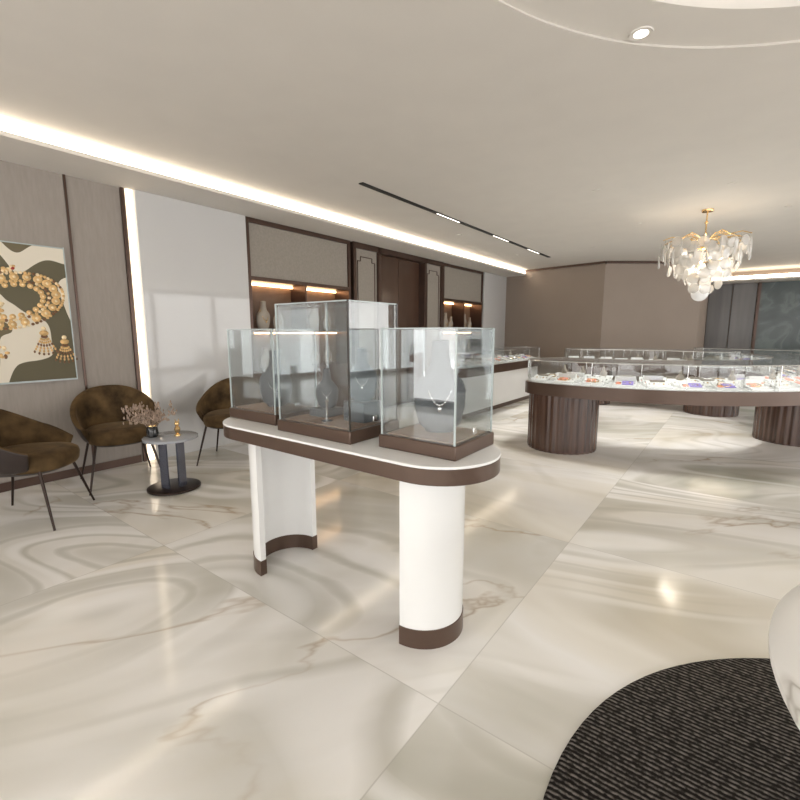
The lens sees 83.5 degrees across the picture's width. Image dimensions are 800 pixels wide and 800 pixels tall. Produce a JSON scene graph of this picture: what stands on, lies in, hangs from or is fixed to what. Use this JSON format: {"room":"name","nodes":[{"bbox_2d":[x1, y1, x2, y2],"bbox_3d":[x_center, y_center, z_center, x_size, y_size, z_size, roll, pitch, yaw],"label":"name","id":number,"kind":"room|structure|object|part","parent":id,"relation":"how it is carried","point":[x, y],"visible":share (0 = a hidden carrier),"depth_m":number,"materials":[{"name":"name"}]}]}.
{"room":"shop","nodes":[
{"label":"shop","id":0,"kind":"room"},
{"bbox_2d":[0,160,350,482],"bbox_3d":[-0.989,-1.216,7.511,0.500,2.950,19.000,6,11,36],"label":"wall","id":1,"kind":"structure","parent":0,"point":[32,200],"depth_m":4.31,"materials":[{"name":"beige fabric"}]},
{"bbox_2d":[0,240,77,384],"bbox_3d":[-3.598,-0.708,3.598,0.048,1.220,1.647,6,11,36],"label":"painting","id":2,"kind":"object","parent":1,"relation":"attached to","point":[37,339],"visible":1,"depth_m":4.01,"materials":[{"name":"paper"}]},
{"bbox_2d":[0,265,77,362],"bbox_3d":[-3.398,-0.770,3.834,0.018,0.959,1.018,6,11,36],"label":"print","id":3,"kind":"object","parent":2,"relation":"attached to","point":[36,321],"depth_m":4.02},
{"bbox_2d":[0,455,141,492],"bbox_3d":[-4.647,1.001,2.468,0.015,0.080,6.100,6,11,36],"label":"baseboard","id":4,"kind":"structure","parent":1,"relation":"attached to","point":[26,482],"depth_m":4.34,"materials":[{"name":"brown metal"}]},
{"bbox_2d":[62,174,95,463],"bbox_3d":[-3.087,-0.672,4.325,0.012,2.830,0.020,6,11,36],"label":"trim","id":5,"kind":"structure","parent":1,"relation":"attached to","point":[63,175],"depth_m":4.26,"materials":[{"name":"brown metal"}]},
{"bbox_2d":[119,187,146,461],"bbox_3d":[-2.793,-0.728,4.699,0.030,2.830,0.030,6,11,36],"label":"trim","id":6,"kind":"structure","parent":1,"relation":"attached to","point":[121,189],"depth_m":4.63,"materials":[{"name":"brown metal"}]},
{"bbox_2d":[124,188,154,459],"bbox_3d":[-2.756,-0.737,4.756,0.019,2.830,0.065,6,11,36],"label":"light strip","id":7,"kind":"object","parent":1,"relation":"attached to","point":[128,193],"depth_m":4.69,"materials":[{"name":"white plastic"}]},
{"bbox_2d":[245,216,352,411],"bbox_3d":[-1.493,-1.025,6.652,0.345,2.830,1.910,6,11,36],"label":"display niche","id":8,"kind":"object","parent":1,"relation":"attached to","point":[287,264],"visible":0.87,"depth_m":6.57,"materials":[{"name":"beige fabric"}]},
{"bbox_3d":[-1.623,-1.104,6.739,0.020,1.160,1.810,6,11,36],"label":"panel","id":9,"kind":"part","parent":8,"relation":"part of","materials":[{"name":"brown wood"}]},
{"bbox_3d":[-1.507,-2.040,6.509,0.310,0.660,1.810,6,11,36],"label":"panel","id":10,"kind":"part","parent":8,"relation":"part of","materials":[{"name":"beige fabric"}]},
{"bbox_2d":[254,330,346,331],"bbox_3d":[-1.495,-1.025,6.654,0.300,0.030,1.810,6,11,36],"label":"shelf","id":11,"kind":"object","parent":8,"relation":"attached to","point":[254,330],"depth_m":6.49,"materials":[{"name":"white metal"}]},
{"bbox_2d":[350,241,443,399],"bbox_3d":[-0.061,-1.310,8.532,0.360,2.830,2.750,6,11,36],"label":"frame","id":12,"kind":"object","parent":1,"relation":"attached to","point":[423,262],"visible":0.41,"depth_m":7.97,"materials":[{"name":"brown wood"}]},
{"bbox_2d":[356,248,439,399],"bbox_3d":[-0.077,-1.267,8.550,0.320,2.740,2.610,6,11,36],"label":"panels","id":13,"kind":"object","parent":1,"relation":"attached to","point":[367,315],"visible":0.39,"depth_m":7.71,"materials":[{"name":"beige fabric"}]},
{"bbox_2d":[357,256,438,403],"bbox_3d":[0.016,-1.257,8.481,0.112,2.700,2.506,6,11,36],"label":"trim","id":14,"kind":"structure","parent":1,"relation":"attached to","point":[360,256],"depth_m":8.39,"materials":[{"name":"brown wood"}]},
{"bbox_2d":[381,255,418,407],"bbox_3d":[-0.118,-1.272,8.580,0.220,2.740,1.350,6,11,36],"label":"door leaf","id":15,"kind":"structure","parent":1,"relation":"in","point":[408,271],"depth_m":8.54,"materials":[{"name":"brown wood"}]},
{"bbox_2d":[442,263,483,360],"bbox_3d":[1.328,-1.591,10.381,0.345,2.830,1.850,6,11,36],"label":"display niche","id":16,"kind":"object","parent":1,"relation":"attached to","point":[462,287],"visible":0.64,"depth_m":10.36,"materials":[{"name":"brown wood"}]},
{"bbox_3d":[1.198,-1.670,10.467,0.020,1.160,1.750,6,11,36],"label":"panel","id":17,"kind":"part","parent":16,"relation":"part of","materials":[{"name":"white"}]},
{"bbox_2d":[444,331,479,331],"bbox_3d":[1.326,-1.591,10.382,0.300,0.030,1.750,6,11,36],"label":"shelf","id":18,"kind":"object","parent":16,"relation":"attached to","point":[444,331],"depth_m":10.32,"materials":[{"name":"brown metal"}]},
{"bbox_3d":[1.314,-2.606,10.238,0.310,0.660,1.750,6,11,36],"label":"panel","id":19,"kind":"part","parent":16,"relation":"part of","materials":[{"name":"beige fabric"}]},
{"bbox_2d":[481,272,506,358],"bbox_3d":[2.410,-1.768,11.550,0.060,2.830,1.300,6,11,36],"label":"wall panel","id":20,"kind":"object","parent":1,"relation":"attached to","point":[494,286],"visible":0.55,"depth_m":11.38,"materials":[{"name":"white paint"}]},
{"bbox_2d":[132,190,252,458],"bbox_3d":[-2.332,-0.817,5.284,0.060,2.830,1.290,6,11,36],"label":"wall","id":21,"kind":"structure","parent":0,"point":[193,264],"depth_m":5.13,"materials":[{"name":"white paint"}]},
{"bbox_2d":[0,130,525,276],"bbox_3d":[-1.600,-2.309,5.566,0.630,0.035,15.450,6,11,36],"label":"ceiling soffit","id":22,"kind":"structure","parent":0,"point":[14,148],"depth_m":4.64,"materials":[{"name":"paint"}]},
{"bbox_2d":[0,121,524,272],"bbox_3d":[-1.403,-2.325,5.332,0.020,0.063,15.280,6,11,36],"label":"light strip","id":23,"kind":"object","parent":22,"relation":"attached to","point":[7,127],"visible":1,"depth_m":4.46,"materials":[{"name":"white plastic"}]},
{"bbox_2d":[0,399,799,799],"bbox_3d":[3.915,0.824,4.236,12.600,0.100,19.200,6,11,36],"label":"floor","id":24,"kind":"structure","parent":0,"point":[145,654],"depth_m":2.24,"materials":[{"name":"stone"}]},
{"bbox_2d":[0,409,94,530],"bbox_3d":[-2.841,0.463,3.354,0.729,0.882,0.707,-2,9,-11],"label":"lounge chair","id":25,"kind":"object","parent":24,"relation":"on","point":[28,446],"visible":1,"depth_m":3.40,"materials":[{"name":"brown fabric"}]},
{"bbox_3d":[-3.104,0.648,3.593,0.154,0.445,0.024,5,10,32],"label":"leg","id":26,"kind":"part","parent":25,"relation":"part of","materials":[{"name":"metal"}]},
{"bbox_2d":[2,442,79,475],"bbox_3d":[-2.773,0.424,3.362,0.590,0.143,0.536,-2,9,-11],"label":"seat cushion","id":27,"kind":"object","parent":25,"relation":"on","point":[43,457],"depth_m":3.27,"materials":[{"name":"brown fabric"}]},
{"bbox_3d":[-2.520,0.709,3.193,0.154,0.445,0.024,5,10,32],"label":"leg","id":28,"kind":"part","parent":25,"relation":"part of","materials":[{"name":"metal"}]},
{"bbox_3d":[-2.619,0.634,3.688,0.024,0.445,0.154,6,11,35],"label":"leg","id":29,"kind":"part","parent":25,"relation":"part of","materials":[{"name":"metal"}]},
{"bbox_2d":[70,385,159,495],"bbox_3d":[-2.672,0.327,4.252,0.707,0.882,0.729,-7,11,-41],"label":"lounge chair","id":30,"kind":"object","parent":24,"relation":"on","point":[96,414],"visible":0.81,"depth_m":4.25,"materials":[{"name":"brown fabric"}]},
{"bbox_3d":[-3.008,0.544,4.281,0.154,0.445,0.024,1,9,5],"label":"leg","id":31,"kind":"part","parent":30,"relation":"part of","materials":[{"name":"metal"}]},
{"bbox_3d":[-2.682,0.600,3.913,0.024,0.445,0.154,0,9,2],"label":"leg","id":32,"kind":"part","parent":30,"relation":"part of","materials":[{"name":"metal"}]},
{"bbox_2d":[86,421,146,445],"bbox_3d":[-2.627,0.297,4.195,0.536,0.143,0.590,-7,11,-41],"label":"seat cushion","id":33,"kind":"object","parent":30,"relation":"on","point":[98,433],"depth_m":4.00,"materials":[{"name":"brown fabric"}]},
{"bbox_3d":[-2.624,0.494,4.613,0.024,0.445,0.154,0,9,2],"label":"leg","id":34,"kind":"part","parent":30,"relation":"part of","materials":[{"name":"metal"}]},
{"bbox_3d":[-2.298,0.549,4.245,0.154,0.445,0.024,1,9,5],"label":"leg","id":35,"kind":"part","parent":30,"relation":"part of","materials":[{"name":"metal"}]},
{"bbox_2d":[142,430,200,495],"bbox_3d":[-2.049,0.558,4.035,0.450,0.486,0.450,6,11,36],"label":"side table","id":36,"kind":"object","parent":24,"relation":"on","point":[166,486],"visible":0.98,"depth_m":3.96,"materials":[{"name":"metal"}]},
{"bbox_2d":[121,400,176,437],"bbox_3d":[-2.174,0.174,3.934,0.414,0.303,0.401,6,11,36],"label":"vase","id":37,"kind":"object","parent":36,"relation":"on","point":[152,431],"visible":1,"depth_m":3.90,"materials":[{"name":"black ceramic"}]},
{"bbox_2d":[174,419,180,435],"bbox_3d":[-1.985,0.243,3.989,0.056,0.151,0.056,6,11,36],"label":"figurine","id":38,"kind":"object","parent":36,"relation":"on","point":[177,428],"visible":1,"depth_m":3.98,"materials":[{"name":"gold metal"}]},
{"bbox_2d":[196,377,263,465],"bbox_3d":[-1.864,0.212,5.008,0.707,0.882,0.729,0,9,-3],"label":"lounge chair","id":39,"kind":"object","parent":24,"relation":"on","point":[214,405],"visible":0.6,"depth_m":5.17,"materials":[{"name":"brown fabric"}]},
{"bbox_3d":[-2.103,0.472,4.753,0.024,0.445,0.154,7,11,40],"label":"leg","id":40,"kind":"part","parent":39,"relation":"part of","materials":[{"name":"metal"}]},
{"bbox_2d":[203,408,229,427],"bbox_3d":[-1.860,0.185,4.934,0.536,0.143,0.590,0,9,-3],"label":"seat cushion","id":41,"kind":"object","parent":39,"relation":"on","point":[212,417],"depth_m":4.70,"materials":[{"name":"brown fabric"}]},
{"bbox_3d":[-2.130,0.398,5.241,0.154,0.445,0.024,8,12,43],"label":"leg","id":42,"kind":"part","parent":39,"relation":"part of","materials":[{"name":"metal"}]},
{"bbox_2d":[223,417,500,649],"bbox_3d":[-0.305,0.602,2.432,1.744,0.880,0.544,6,11,36],"label":"display table","id":43,"kind":"object","parent":24,"relation":"on","point":[281,463],"visible":0.77,"depth_m":2.00,"materials":[{"name":"white wood"}]},
{"bbox_2d":[227,329,317,425],"bbox_3d":[-0.775,-0.161,2.731,0.445,0.538,0.335,6,11,36],"label":"glass display case","id":44,"kind":"object","parent":43,"relation":"on","point":[266,412],"visible":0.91,"depth_m":2.70,"materials":[{"name":"clear glass"}]},
{"bbox_3d":[-0.759,0.546,2.767,0.215,0.710,0.430,6,11,36],"label":"leg","id":45,"kind":"part","parent":43,"relation":"part of","materials":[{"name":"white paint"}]},
{"bbox_2d":[275,300,398,444],"bbox_3d":[-0.328,-0.165,2.342,0.530,0.663,0.385,6,11,36],"label":"glass display case","id":46,"kind":"object","parent":43,"relation":"on","point":[362,412],"visible":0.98,"depth_m":2.28,"materials":[{"name":"clear glass"}]},
{"bbox_3d":[-0.328,-0.195,2.338,0.506,0.603,0.361,6,11,36],"label":"glass","id":47,"kind":"part","parent":46,"relation":"part of","materials":[{"name":"clear glass"}]},
{"bbox_3d":[0.188,0.652,2.067,0.190,0.710,0.380,6,11,36],"label":"leg","id":48,"kind":"part","parent":43,"relation":"part of","materials":[{"name":"white paint"}]},
{"bbox_2d":[379,327,494,460],"bbox_3d":[0.171,-0.055,2.035,0.403,0.538,0.360,6,11,36],"label":"glass display case","id":49,"kind":"object","parent":43,"relation":"on","point":[439,393],"visible":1,"depth_m":1.99,"materials":[{"name":"clear glass"}]},
{"bbox_2d":[429,346,539,418],"bbox_3d":[1.774,-0.444,8.664,0.720,1.078,3.870,6,11,36],"label":"display counter","id":50,"kind":"object","parent":24,"relation":"on","point":[510,371],"depth_m":8.12,"materials":[{"name":"white paint"}]},
{"bbox_3d":[1.774,-0.973,8.583,0.690,0.008,3.840,6,11,36],"label":"glass","id":51,"kind":"part","parent":50,"relation":"part of","materials":[{"name":"clear glass"}]},
{"bbox_3d":[1.774,-0.853,8.602,0.700,0.244,3.850,6,11,36],"label":"glass frame","id":52,"kind":"part","parent":50,"relation":"part of","materials":[{"name":"clear glass"}]},
{"bbox_2d":[453,360,539,377],"bbox_3d":[1.774,-0.658,8.631,0.720,0.150,3.870,6,11,36],"label":"countertop","id":53,"kind":"structure","parent":50,"relation":"on","point":[482,370],"depth_m":7.90,"materials":[{"name":"brown wood"}]},
{"bbox_2d":[461,366,537,414],"bbox_3d":[1.774,-0.287,8.688,0.620,0.600,3.770,6,11,36],"label":"counter front","id":54,"kind":"structure","parent":50,"relation":"on","point":[507,385],"depth_m":8.13,"materials":[{"name":"white paint"}]},
{"bbox_2d":[562,348,741,416],"bbox_3d":[4.619,-0.418,8.495,3.005,1.078,1.188,6,11,36],"label":"display counter","id":55,"kind":"object","parent":24,"relation":"on","point":[705,371],"depth_m":7.95,"materials":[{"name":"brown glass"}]},
{"bbox_2d":[562,362,741,376],"bbox_3d":[4.612,-0.618,8.469,2.956,0.140,1.118,6,11,36],"label":"countertop","id":56,"kind":"structure","parent":55,"relation":"on","point":[715,372],"depth_m":8.13,"materials":[{"name":"white metal"}]},
{"bbox_3d":[4.612,-0.818,8.440,2.919,0.264,1.085,6,11,36],"label":"glass frame","id":57,"kind":"part","parent":55,"relation":"part of","materials":[{"name":"clear glass"}]},
{"bbox_3d":[4.612,-0.948,8.420,2.909,0.008,1.075,6,11,36],"label":"glass","id":58,"kind":"part","parent":55,"relation":"part of","materials":[{"name":"clear glass"}]},
{"bbox_2d":[525,353,799,454],"bbox_3d":[3.990,0.029,5.544,4.676,1.078,2.015,-3,9,-19],"label":"display counter","id":59,"kind":"object","parent":24,"relation":"on","point":[563,414],"depth_m":5.09,"materials":[{"name":"brown wood"}]},
{"bbox_2d":[525,370,799,405],"bbox_3d":[3.991,-0.169,5.514,4.676,0.140,2.014,-3,9,-19],"label":"countertop","id":60,"kind":"structure","parent":59,"relation":"on","point":[695,398],"depth_m":4.56,"materials":[{"name":"brown wood"}]},
{"bbox_3d":[3.990,-0.369,5.485,4.639,0.264,1.987,-3,9,-19],"label":"glass frame","id":61,"kind":"part","parent":59,"relation":"part of","materials":[{"name":"clear glass"}]},
{"bbox_3d":[3.990,-0.500,5.465,4.629,0.008,1.977,-3,9,-19],"label":"glass","id":62,"kind":"part","parent":59,"relation":"part of","materials":[{"name":"clear glass"}]},
{"bbox_2d":[543,658,799,799],"bbox_3d":[1.503,1.306,0.677,2.540,0.014,2.540,6,11,36],"label":"round rug","id":63,"kind":"object","parent":24,"relation":"on","point":[717,729],"visible":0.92,"depth_m":1.53,"materials":[{"name":"black carpet"}]},
{"bbox_2d":[768,585,799,729],"bbox_3d":[1.464,0.950,0.553,1.630,0.728,1.630,6,11,36],"label":"marble table","id":64,"kind":"object","parent":63,"relation":"on","point":[784,631],"visible":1,"depth_m":0.95,"materials":[{"name":"white stone"}]},
{"bbox_2d":[693,347,799,368],"bbox_3d":[7.190,-0.403,8.393,0.760,1.078,3.160,-6,10,-33],"label":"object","id":65,"kind":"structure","parent":24,"relation":"on","point":[729,356],"depth_m":8.89,"materials":[{"name":"clear glass"}]},
{"bbox_3d":[7.190,-0.811,8.331,0.740,0.244,3.140,-6,10,-33],"label":"glass frame","id":66,"kind":"part","parent":65,"relation":"part of","materials":[{"name":"clear glass"}]},
{"bbox_3d":[7.190,-0.932,8.313,0.730,0.008,3.130,-6,10,-33],"label":"glass","id":67,"kind":"part","parent":65,"relation":"part of","materials":[{"name":"clear glass"}]},
{"bbox_2d":[0,0,799,273],"bbox_3d":[3.855,-2.224,3.693,12.600,0.190,19.000,6,11,36],"label":"ceiling","id":68,"kind":"structure","parent":0,"point":[504,119],"depth_m":3.10,"materials":[{"name":"paint"}]},
{"bbox_2d":[359,182,549,257],"bbox_3d":[1.355,-2.629,7.039,0.060,0.012,5.900,6,11,36],"label":"recessed light","id":69,"kind":"object","parent":68,"relation":"in","point":[361,183],"visible":1,"depth_m":5.93,"materials":[{"name":"black metal"}]},
{"bbox_2d":[629,26,653,41],"bbox_3d":[1.279,-1.942,2.377,0.120,0.007,0.120,6,11,36],"label":"recessed light","id":70,"kind":"object","parent":68,"relation":"in","point":[641,33],"visible":1,"depth_m":2.37,"materials":[{"name":"paint"}]},
{"bbox_2d":[662,208,751,300],"bbox_3d":[3.948,-1.868,5.815,1.010,1.149,1.020,3,9,20],"label":"chandelier","id":71,"kind":"object","parent":68,"relation":"hanging from","point":[699,293],"visible":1,"depth_m":5.79,"materials":[{"name":"gold metal"}]},
{"bbox_3d":[3.939,-1.400,5.889,0.198,0.200,0.198,6,11,36],"label":"globe","id":72,"kind":"part","parent":71,"relation":"part of","materials":[{"name":"white glass"}]},
{"bbox_2d":[504,264,605,373],"bbox_3d":[3.722,-1.769,11.156,2.628,2.950,0.647,6,11,36],"label":"wall","id":73,"kind":"structure","parent":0,"point":[554,310],"depth_m":10.93,"materials":[{"name":"beige paint"}]},
{"bbox_2d":[524,261,605,271],"bbox_3d":[3.699,-3.184,10.815,0.050,0.050,2.495,-8,12,-42],"label":"trim","id":74,"kind":"structure","parent":73,"relation":"attached to","point":[600,262],"depth_m":10.54,"materials":[{"name":"brown metal"}]},
{"bbox_2d":[599,263,704,380],"bbox_3d":[5.661,-1.628,10.228,2.210,2.950,0.150,0,9,-1],"label":"wall","id":75,"kind":"structure","parent":0,"point":[644,306],"depth_m":10.10,"materials":[{"name":"brown paint"}]},
{"bbox_2d":[606,261,704,263],"bbox_3d":[5.649,-3.046,9.910,2.182,0.050,0.050,0,9,-1],"label":"trim","id":76,"kind":"structure","parent":75,"relation":"attached to","point":[607,262],"depth_m":9.89,"materials":[{"name":"brown metal"}]},
{"bbox_2d":[695,263,710,357],"bbox_3d":[7.516,-1.788,11.284,0.150,2.950,2.700,6,11,36],"label":"wall","id":77,"kind":"structure","parent":0,"point":[703,306],"depth_m":11.08,"materials":[{"name":"paint"}]},
{"bbox_2d":[702,268,799,356],"bbox_3d":[11.488,-1.614,10.137,7.900,2.950,0.200,6,11,36],"label":"wall","id":78,"kind":"structure","parent":0,"point":[797,270],"depth_m":11.64,"materials":[{"name":"beige paint"}]},
{"bbox_2d":[703,283,757,357],"bbox_3d":[8.783,-1.745,11.998,1.020,2.650,0.059,6,11,36],"label":"wall panel wood","id":79,"kind":"object","parent":78,"relation":"attached to","point":[744,294],"depth_m":11.90,"materials":[{"name":"grey wood"}]},
{"bbox_2d":[751,282,761,355],"bbox_3d":[9.978,-1.609,11.102,1.940,2.650,0.079,6,11,36],"label":"trim","id":80,"kind":"structure","parent":78,"relation":"attached to","point":[760,283],"depth_m":11.56,"materials":[{"name":"brown metal"}]},
{"bbox_2d":[753,281,799,357],"bbox_3d":[11.877,-1.399,9.716,6.540,2.650,0.049,6,11,36],"label":"wall panel","id":81,"kind":"object","parent":78,"relation":"attached to","point":[778,324],"visible":0.6,"depth_m":11.32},
{"bbox_2d":[708,276,799,284],"bbox_3d":[11.278,-2.745,9.555,7.750,0.040,0.700,6,11,36],"label":"ceiling soffit","id":82,"kind":"structure","parent":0,"point":[792,278],"depth_m":11.13,"materials":[{"name":"paint"}]},
{"bbox_2d":[711,273,799,280],"bbox_3d":[11.209,-2.799,9.428,7.680,0.095,0.030,6,11,36],"label":"light strip","id":83,"kind":"object","parent":82,"relation":"attached to","point":[783,274],"visible":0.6,"depth_m":11.15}
]}

